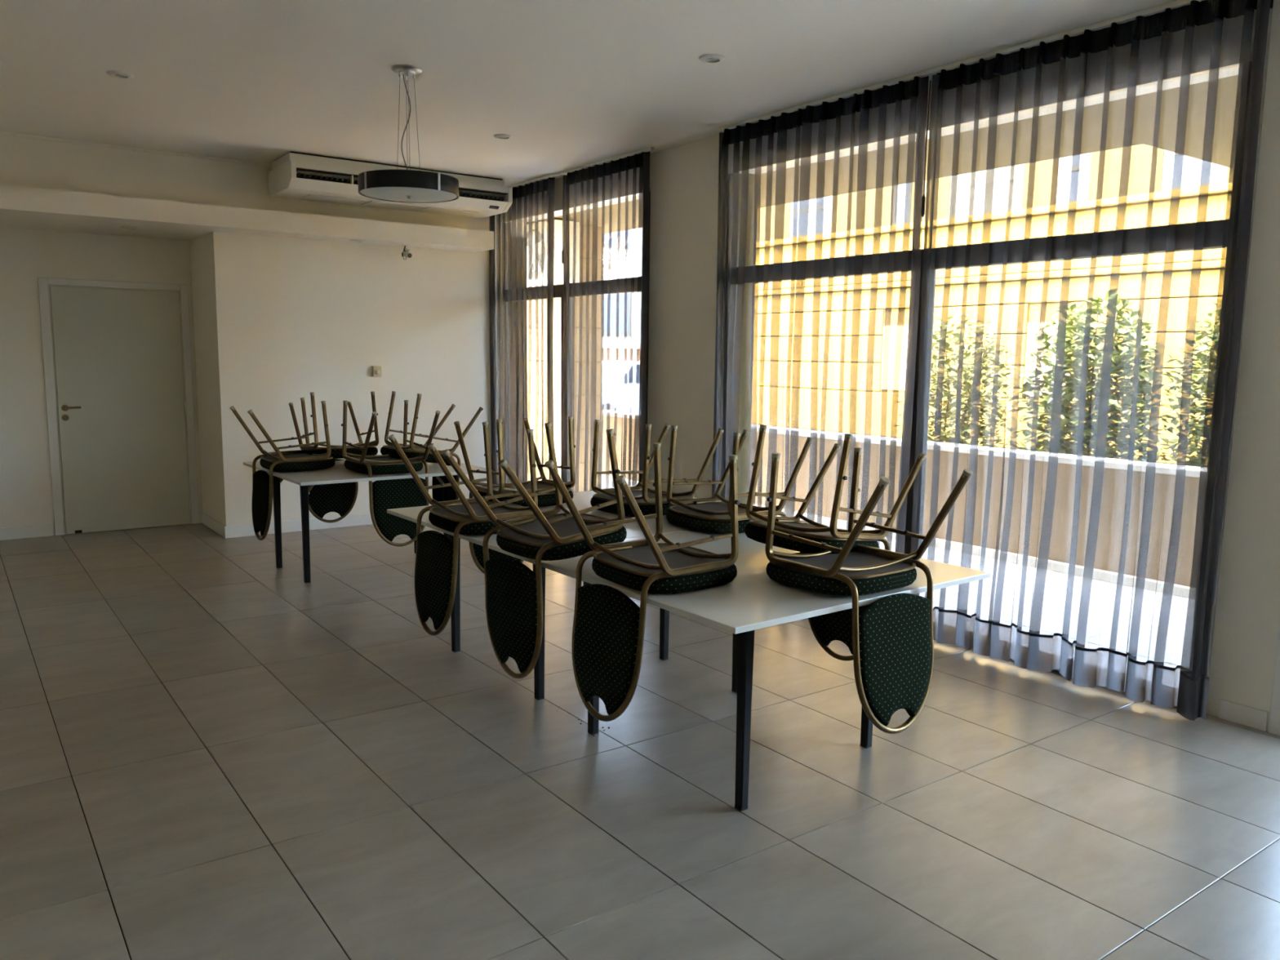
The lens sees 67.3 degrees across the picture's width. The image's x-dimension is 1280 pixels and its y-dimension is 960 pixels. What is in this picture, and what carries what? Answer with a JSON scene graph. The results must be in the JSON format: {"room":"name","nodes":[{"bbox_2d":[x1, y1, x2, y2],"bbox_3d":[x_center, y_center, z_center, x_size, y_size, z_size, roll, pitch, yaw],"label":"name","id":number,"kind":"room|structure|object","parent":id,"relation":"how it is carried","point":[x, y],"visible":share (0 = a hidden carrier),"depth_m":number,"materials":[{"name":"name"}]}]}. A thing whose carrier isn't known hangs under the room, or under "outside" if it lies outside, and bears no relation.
{"room":"dining hall","nodes":[
{"label":"dining hall","id":0,"kind":"room"},
{"bbox_2d":[0,134,491,535],"bbox_3d":[-4.449,-1.013,7.522,7.540,3.010,1.051,-5,9,-36],"label":"wall","id":1,"kind":"structure","parent":0,"point":[275,322],"depth_m":7.95,"materials":[{"name":"white paint"}]},
{"bbox_2d":[37,277,199,535],"bbox_3d":[-4.314,-0.607,8.035,1.095,2.075,0.081,-5,9,-36],"label":"door","id":2,"kind":"structure","parent":1,"relation":"in","point":[122,361],"depth_m":8.02,"materials":[{"name":"white wood"}]},
{"bbox_2d":[120,226,140,229],"bbox_3d":[-3.898,-1.927,7.358,0.132,0.012,0.132,-5,9,-36],"label":"recessed light","id":3,"kind":"object","parent":1,"relation":"attached to","point":[122,227],"visible":1,"depth_m":7.32,"materials":[{"name":"silver metal"}]},
{"bbox_2d":[0,131,271,167],"bbox_3d":[-4.225,-2.431,6.846,7.300,0.018,0.021,-5,9,-36],"label":"trim","id":4,"kind":"structure","parent":1,"relation":"attached to","point":[1,132],"depth_m":7.15,"materials":[{"name":"white paint"}]},
{"bbox_2d":[0,511,373,540],"bbox_3d":[-4.501,0.450,7.555,7.300,0.100,0.865,-5,9,-36],"label":"baseboard","id":5,"kind":"structure","parent":1,"relation":"attached to","point":[291,526],"depth_m":8.05,"materials":[{"name":"white"}]},
{"bbox_2d":[0,184,493,252],"bbox_3d":[-4.519,-1.979,7.056,7.010,0.155,1.300,-5,9,-36],"label":"beam","id":6,"kind":"structure","parent":1,"relation":"attached to","point":[20,207],"depth_m":7.35,"materials":[{"name":"white paint"}]},
{"bbox_2d":[349,239,365,242],"bbox_3d":[-2.354,-1.994,8.021,0.132,0.012,0.132,-5,9,-36],"label":"recessed light","id":7,"kind":"object","parent":1,"relation":"attached to","point":[350,240],"visible":1,"depth_m":7.99,"materials":[{"name":"silver metal"}]},
{"bbox_2d":[370,365,382,377],"bbox_3d":[-2.298,-0.952,8.417,0.096,0.100,0.064,-5,9,-36],"label":"thermostat","id":8,"kind":"object","parent":1,"relation":"attached to","point":[375,371],"visible":1,"depth_m":8.40,"materials":[{"name":"beige plastic"}]},
{"bbox_2d":[401,244,412,259],"bbox_3d":[-2.029,-1.976,8.353,0.068,0.126,0.107,-6,10,-43],"label":"security camera","id":9,"kind":"object","parent":1,"relation":"attached to","point":[406,253],"visible":1,"depth_m":8.34,"materials":[{"name":"beige plastic"}]},
{"bbox_2d":[554,219,563,284],"bbox_3d":[-1.004,-2.402,10.381,0.412,0.690,0.840,-5,9,-36],"label":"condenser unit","id":10,"kind":"object","parent":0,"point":[557,223],"visible":0.02,"depth_m":9.98,"materials":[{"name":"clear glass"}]},
{"bbox_2d":[0,0,1177,186],"bbox_3d":[-1.058,-1.922,2.564,7.740,0.160,11.079,-5,9,-36],"label":"ceiling","id":11,"kind":"structure","parent":0,"point":[574,83],"depth_m":5.00,"materials":[{"name":"white paint"}]},
{"bbox_2d":[106,70,133,79],"bbox_3d":[-2.836,-2.208,5.247,0.132,0.012,0.132,-5,9,-36],"label":"recessed light","id":12,"kind":"object","parent":11,"relation":"in","point":[118,74],"visible":1,"depth_m":5.23,"materials":[{"name":"beige plastic"}]},
{"bbox_2d":[268,151,512,217],"bbox_3d":[-2.030,-2.423,7.977,1.870,0.268,0.607,-5,9,-36],"label":"air conditioner","id":13,"kind":"object","parent":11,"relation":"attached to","point":[294,175],"visible":0.77,"depth_m":7.64,"materials":[{"name":"beige plastic"}]},
{"bbox_2d":[299,194,367,204],"bbox_3d":[-2.481,-2.271,7.789,0.460,0.006,0.280,-5,9,-36],"label":"grille","id":14,"kind":"object","parent":13,"relation":"attached to","point":[323,197],"depth_m":7.75,"materials":[{"name":"beige plastic"}]},
{"bbox_2d":[360,200,425,210],"bbox_3d":[-2.077,-2.304,8.082,0.460,0.006,0.280,-5,9,-36],"label":"grille","id":15,"kind":"object","parent":13,"relation":"attached to","point":[385,204],"depth_m":8.05,"materials":[{"name":"beige plastic"}]},
{"bbox_2d":[296,168,507,201],"bbox_3d":[-1.880,-2.370,7.776,1.786,0.073,0.086,-5,9,-36],"label":"outlet","id":16,"kind":"object","parent":13,"relation":"attached to","point":[331,177],"depth_m":7.48,"materials":[{"name":"black"}]},
{"bbox_2d":[416,206,478,216],"bbox_3d":[-1.673,-2.338,8.374,0.460,0.006,0.280,-5,9,-36],"label":"grille","id":17,"kind":"object","parent":13,"relation":"attached to","point":[426,209],"depth_m":8.34,"materials":[{"name":"beige plastic"}]},
{"bbox_2d":[357,64,458,203],"bbox_3d":[-1.236,-1.841,5.125,0.526,0.669,0.526,-5,9,-36],"label":"pendant lamp","id":18,"kind":"object","parent":11,"relation":"hanging from","point":[406,185],"visible":1,"depth_m":5.02,"materials":[{"name":"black metal"}]},
{"bbox_2d":[360,186,457,202],"bbox_3d":[-1.239,-1.530,5.166,0.510,0.010,0.510,-5,9,-36],"label":"diffuser","id":19,"kind":"object","parent":18,"relation":"attached to","point":[402,194],"depth_m":5.12,"materials":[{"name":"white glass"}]},
{"bbox_2d":[493,133,512,139],"bbox_3d":[-0.942,-2.365,6.631,0.132,0.012,0.132,-5,9,-36],"label":"recessed light","id":20,"kind":"object","parent":11,"relation":"in","point":[503,136],"visible":1,"depth_m":6.61,"materials":[{"name":"silver metal"}]},
{"bbox_2d":[506,146,653,187],"bbox_3d":[-0.634,-2.522,7.901,0.030,0.022,2.460,-5,9,-36],"label":"track","id":21,"kind":"object","parent":11,"relation":"attached to","point":[649,148],"visible":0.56,"depth_m":7.61,"materials":[{"name":"white"}]},
{"bbox_2d":[488,177,555,484],"bbox_3d":[-1.071,-1.118,8.639,0.095,2.957,1.123,-4,9,-35],"label":"sheer curtain","id":22,"kind":"object","parent":21,"relation":"hanging from","point":[522,260],"visible":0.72,"depth_m":8.54,"materials":[{"name":"grey fabric"}]},
{"bbox_2d":[561,151,649,492],"bbox_3d":[-0.297,-0.972,7.592,0.089,2.957,1.178,-5,9,-36],"label":"sheer curtain","id":23,"kind":"object","parent":21,"relation":"hanging from","point":[606,206],"visible":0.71,"depth_m":7.50,"materials":[{"name":"grey fabric"}]},
{"bbox_2d":[698,53,724,63],"bbox_3d":[0.362,-2.114,4.834,0.132,0.012,0.132,-5,9,-36],"label":"recessed light","id":24,"kind":"object","parent":11,"relation":"in","point":[708,58],"visible":1,"depth_m":4.82,"materials":[{"name":"silver metal"}]},
{"bbox_2d":[719,0,1204,131],"bbox_3d":[1.500,-2.117,4.999,0.030,0.022,3.290,-5,9,-36],"label":"track","id":25,"kind":"object","parent":11,"relation":"attached to","point":[1179,3],"visible":1,"depth_m":4.72,"materials":[{"name":"white"}]},
{"bbox_2d":[711,75,931,553],"bbox_3d":[1.002,-0.724,5.816,0.134,2.957,1.650,-5,9,-36],"label":"sheer curtain","id":26,"kind":"object","parent":25,"relation":"hanging from","point":[821,208],"visible":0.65,"depth_m":5.66,"materials":[{"name":"grey fabric"}]},
{"bbox_2d":[910,0,1273,720],"bbox_3d":[1.954,-0.542,4.511,0.163,2.957,1.573,-5,9,-36],"label":"sheer curtain","id":27,"kind":"object","parent":25,"relation":"hanging from","point":[1091,196],"visible":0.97,"depth_m":4.37,"materials":[{"name":"grey fabric"}]},
{"bbox_2d":[0,523,1279,959],"bbox_3d":[-1.318,1.159,3.272,7.740,0.120,11.830,-5,9,-36],"label":"floor","id":28,"kind":"structure","parent":0,"point":[209,750],"depth_m":3.37,"materials":[{"name":"grey tile"}]},
{"bbox_2d":[243,454,492,583],"bbox_3d":[-1.933,0.262,6.797,1.302,0.731,1.302,-5,9,-36],"label":"folding table","id":29,"kind":"object","parent":28,"relation":"on","point":[338,473],"visible":0.55,"depth_m":6.34,"materials":[{"name":"grey laminate"}]},
{"bbox_2d":[229,397,335,540],"bbox_3d":[-2.379,-0.073,6.491,0.586,0.929,0.480,-6,10,-36],"label":"banquet chair","id":30,"kind":"object","parent":29,"relation":"on","point":[295,460],"visible":1,"depth_m":6.38,"materials":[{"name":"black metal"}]},
{"bbox_2d":[259,457,335,471],"bbox_3d":[-2.322,-0.116,6.528,0.444,0.068,0.465,-6,10,-36],"label":"seat cushion","id":31,"kind":"object","parent":30,"relation":"on","point":[277,464],"depth_m":6.33,"materials":[{"name":"green fabric"}]},
{"bbox_2d":[288,391,378,522],"bbox_3d":[-2.179,-0.154,6.907,0.480,0.971,0.625,-5,9,-37],"label":"banquet chair","id":32,"kind":"object","parent":29,"relation":"on","point":[339,498],"visible":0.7,"depth_m":6.97,"materials":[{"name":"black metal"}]},
{"bbox_2d":[305,447,377,458],"bbox_3d":[-2.123,-0.187,6.828,0.465,0.068,0.444,-5,3,-37],"label":"seat cushion","id":33,"kind":"object","parent":32,"relation":"on","point":[336,452],"depth_m":6.64,"materials":[{"name":"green fabric"}]},
{"bbox_2d":[341,400,439,546],"bbox_3d":[-1.669,-0.051,6.385,0.480,0.929,0.586,-4,10,-38],"label":"banquet chair","id":34,"kind":"object","parent":29,"relation":"on","point":[384,495],"visible":0.83,"depth_m":6.25,"materials":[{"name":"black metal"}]},
{"bbox_2d":[344,459,422,474],"bbox_3d":[-1.712,-0.096,6.435,0.465,0.068,0.444,-4,10,-38],"label":"seat cushion","id":35,"kind":"object","parent":34,"relation":"on","point":[375,466],"depth_m":6.25,"materials":[{"name":"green fabric"}]},
{"bbox_2d":[380,391,483,502],"bbox_3d":[-1.489,-0.133,6.797,0.630,0.975,0.480,-5,9,-37],"label":"banquet chair","id":36,"kind":"object","parent":29,"relation":"on","point":[411,451],"visible":0.61,"depth_m":6.71,"materials":[{"name":"gold metal"}]},
{"bbox_2d":[380,446,448,463],"bbox_3d":[-1.565,-0.172,6.734,0.444,0.068,0.465,5,4,-38],"label":"seat cushion","id":37,"kind":"object","parent":36,"relation":"on","point":[411,452],"depth_m":6.55,"materials":[{"name":"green fabric"}]},
{"bbox_2d":[386,490,692,700],"bbox_3d":[-0.382,0.539,4.824,1.302,0.731,1.302,-5,9,-37],"label":"folding table","id":38,"kind":"object","parent":28,"relation":"on","point":[581,500],"visible":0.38,"depth_m":4.75,"materials":[{"name":"grey laminate"}]},
{"bbox_2d":[387,422,537,635],"bbox_3d":[-0.774,0.222,4.389,0.586,0.929,0.480,-5,10,-36],"label":"banquet chair","id":39,"kind":"object","parent":38,"relation":"on","point":[436,566],"visible":0.94,"depth_m":4.28,"materials":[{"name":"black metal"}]},
{"bbox_2d":[428,511,509,535],"bbox_3d":[-0.717,0.181,4.426,0.444,0.068,0.465,-5,10,-36],"label":"seat cushion","id":40,"kind":"object","parent":39,"relation":"on","point":[456,522],"depth_m":4.21,"materials":[{"name":"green fabric"}]},
{"bbox_2d":[453,416,575,573],"bbox_3d":[-0.663,0.115,5.220,0.480,0.929,0.586,-5,10,-37],"label":"banquet chair","id":41,"kind":"object","parent":38,"relation":"on","point":[548,499],"visible":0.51,"depth_m":5.15,"materials":[{"name":"gold metal"}]},
{"bbox_2d":[477,490,573,506],"bbox_3d":[-0.620,0.087,5.159,0.465,0.068,0.444,-5,10,-37],"label":"seat cushion","id":42,"kind":"object","parent":41,"relation":"on","point":[548,499],"depth_m":4.98,"materials":[{"name":"green fabric"}]},
{"bbox_2d":[590,419,724,516],"bbox_3d":[0.059,0.156,4.985,0.586,0.929,0.480,-5,9,-37],"label":"banquet chair","id":43,"kind":"object","parent":38,"relation":"on","point":[644,496],"visible":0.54,"depth_m":4.87,"materials":[{"name":"gold metal"}]},
{"bbox_2d":[590,496,672,516],"bbox_3d":[0.003,0.124,4.937,0.444,0.068,0.465,-5,9,-37],"label":"seat cushion","id":44,"kind":"object","parent":43,"relation":"on","point":[646,507],"depth_m":4.74,"materials":[{"name":"green fabric"}]},
{"bbox_2d":[515,529,991,811],"bbox_3d":[0.405,0.683,3.793,1.302,0.731,1.302,-5,9,-37],"label":"folding table","id":45,"kind":"object","parent":28,"relation":"on","point":[752,601],"visible":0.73,"depth_m":3.25,"materials":[{"name":"grey laminate"}]},
{"bbox_2d":[441,422,626,679],"bbox_3d":[-0.383,0.276,3.750,0.622,0.968,0.480,-5,9,-38],"label":"banquet chair","id":46,"kind":"object","parent":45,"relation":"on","point":[513,594],"visible":0.91,"depth_m":3.66,"materials":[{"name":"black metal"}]},
{"bbox_2d":[496,525,626,560],"bbox_3d":[-0.310,0.227,3.799,0.444,0.068,0.465,-13,14,-37],"label":"seat cushion","id":47,"kind":"object","parent":46,"relation":"on","point":[526,541],"depth_m":3.64,"materials":[{"name":"green fabric"}]},
{"bbox_2d":[544,442,739,721],"bbox_3d":[0.027,0.361,3.411,0.586,0.929,0.480,-5,10,-36],"label":"banquet chair","id":48,"kind":"object","parent":45,"relation":"on","point":[608,630],"visible":1,"depth_m":3.31,"materials":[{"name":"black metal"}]},
{"bbox_2d":[591,555,737,593],"bbox_3d":[0.086,0.320,3.448,0.444,0.068,0.465,-5,10,-36],"label":"seat cushion","id":49,"kind":"object","parent":48,"relation":"on","point":[631,571],"depth_m":3.29,"materials":[{"name":"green fabric"}]},
{"bbox_2d":[666,425,813,533],"bbox_3d":[0.439,0.213,4.580,0.586,0.929,0.480,-5,10,-37],"label":"banquet chair","id":50,"kind":"object","parent":45,"relation":"on","point":[709,514],"visible":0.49,"depth_m":4.49,"materials":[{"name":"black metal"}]},
{"bbox_2d":[666,509,776,533],"bbox_3d":[0.383,0.182,4.532,0.444,0.068,0.465,-5,10,-37],"label":"seat cushion","id":51,"kind":"object","parent":50,"relation":"on","point":[708,521],"depth_m":4.36,"materials":[{"name":"green fabric"}]},
{"bbox_2d":[744,424,925,661],"bbox_3d":[0.750,0.273,3.859,0.628,0.976,0.480,-5,10,-38],"label":"banquet chair","id":52,"kind":"object","parent":45,"relation":"on","point":[826,628],"visible":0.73,"depth_m":3.79,"materials":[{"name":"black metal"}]},
{"bbox_2d":[744,523,879,554],"bbox_3d":[0.674,0.236,3.796,0.444,0.068,0.465,4,4,-39],"label":"seat cushion","id":53,"kind":"object","parent":52,"relation":"on","point":[755,531],"depth_m":3.64,"materials":[{"name":"green fabric"}]},
{"bbox_2d":[765,447,973,733],"bbox_3d":[0.755,0.373,3.362,0.480,0.929,0.586,-5,8,-37],"label":"banquet chair","id":54,"kind":"object","parent":45,"relation":"on","point":[893,639],"visible":0.99,"depth_m":3.25,"materials":[{"name":"green fabric"}]},
{"bbox_2d":[766,561,916,595],"bbox_3d":[0.712,0.330,3.415,0.465,0.068,0.444,-5,8,-37],"label":"seat cushion","id":55,"kind":"object","parent":54,"relation":"on","point":[870,577],"depth_m":3.25,"materials":[{"name":"green fabric"}]},
{"bbox_2d":[554,0,1279,731],"bbox_3d":[1.948,-0.601,4.971,0.240,3.010,10.699,-5,9,-36],"label":"wall","id":56,"kind":"structure","parent":0,"point":[684,178],"depth_m":4.11,"materials":[{"name":"white paint"}]},
{"bbox_2d":[554,187,650,478],"bbox_3d":[-0.610,-0.936,8.267,0.082,2.760,2.294,-5,9,-36],"label":"window","id":57,"kind":"structure","parent":56,"relation":"in","point":[558,288],"depth_m":8.22,"materials":[{"name":"brown metal"}]},
{"bbox_2d":[903,125,1177,706],"bbox_3d":[1.542,-0.528,5.342,0.082,2.760,3.215,-5,9,-36],"label":"window","id":58,"kind":"structure","parent":56,"relation":"in","point":[912,458],"depth_m":5.33,"materials":[{"name":"brown metal"}]},
{"bbox_2d":[1217,698,1268,731],"bbox_3d":[1.334,0.764,5.756,0.014,0.085,4.355,-5,9,-36],"label":"baseboard","id":59,"kind":"structure","parent":56,"relation":"attached to","point":[1254,717],"depth_m":4.08,"materials":[{"name":"white"}]},
{"bbox_2d":[1268,619,1279,735],"bbox_3d":[3.265,-0.217,3.121,0.185,2.760,1.900,-5,9,-36],"label":"door","id":60,"kind":"structure","parent":56,"relation":"in","point":[1274,717],"depth_m":3.97,"materials":[{"name":"white"}]},
{"label":"outside","id":61,"kind":"structure","parent":0,"visible":0},
{"bbox_3d":[5.006,-1.209,22.811,25.660,0.196,39.000,-5,9,-36],"label":"ground","id":62,"kind":"structure","parent":61,"visible":0},
{"bbox_2d":[921,180,926,248],"bbox_3d":[3.785,-3.522,12.348,1.570,7.060,9.000,-5,9,-36],"label":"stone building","id":63,"kind":"structure","parent":62,"relation":"on","point":[923,218],"depth_m":11.64,"materials":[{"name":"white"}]},
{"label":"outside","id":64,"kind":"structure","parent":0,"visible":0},
{"bbox_3d":[1.693,0.667,7.521,2.165,0.050,14.000,-5,9,-36],"label":"pavement","id":65,"kind":"object","parent":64,"visible":0},
{"bbox_2d":[555,297,560,476],"bbox_3d":[-1.129,-1.400,11.403,0.440,2.975,1.800,-5,9,-36],"label":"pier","id":66,"kind":"object","parent":65,"relation":"on","point":[557,301],"visible":0.03,"depth_m":10.77,"materials":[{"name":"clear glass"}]},
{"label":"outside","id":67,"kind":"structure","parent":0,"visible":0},
{"bbox_2d":[554,138,928,220],"bbox_3d":[3.167,-2.394,6.929,4.260,0.250,16.000,-5,9,-36],"label":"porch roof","id":68,"kind":"structure","parent":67,"point":[559,217],"depth_m":7.14,"materials":[{"name":"beige paint"}]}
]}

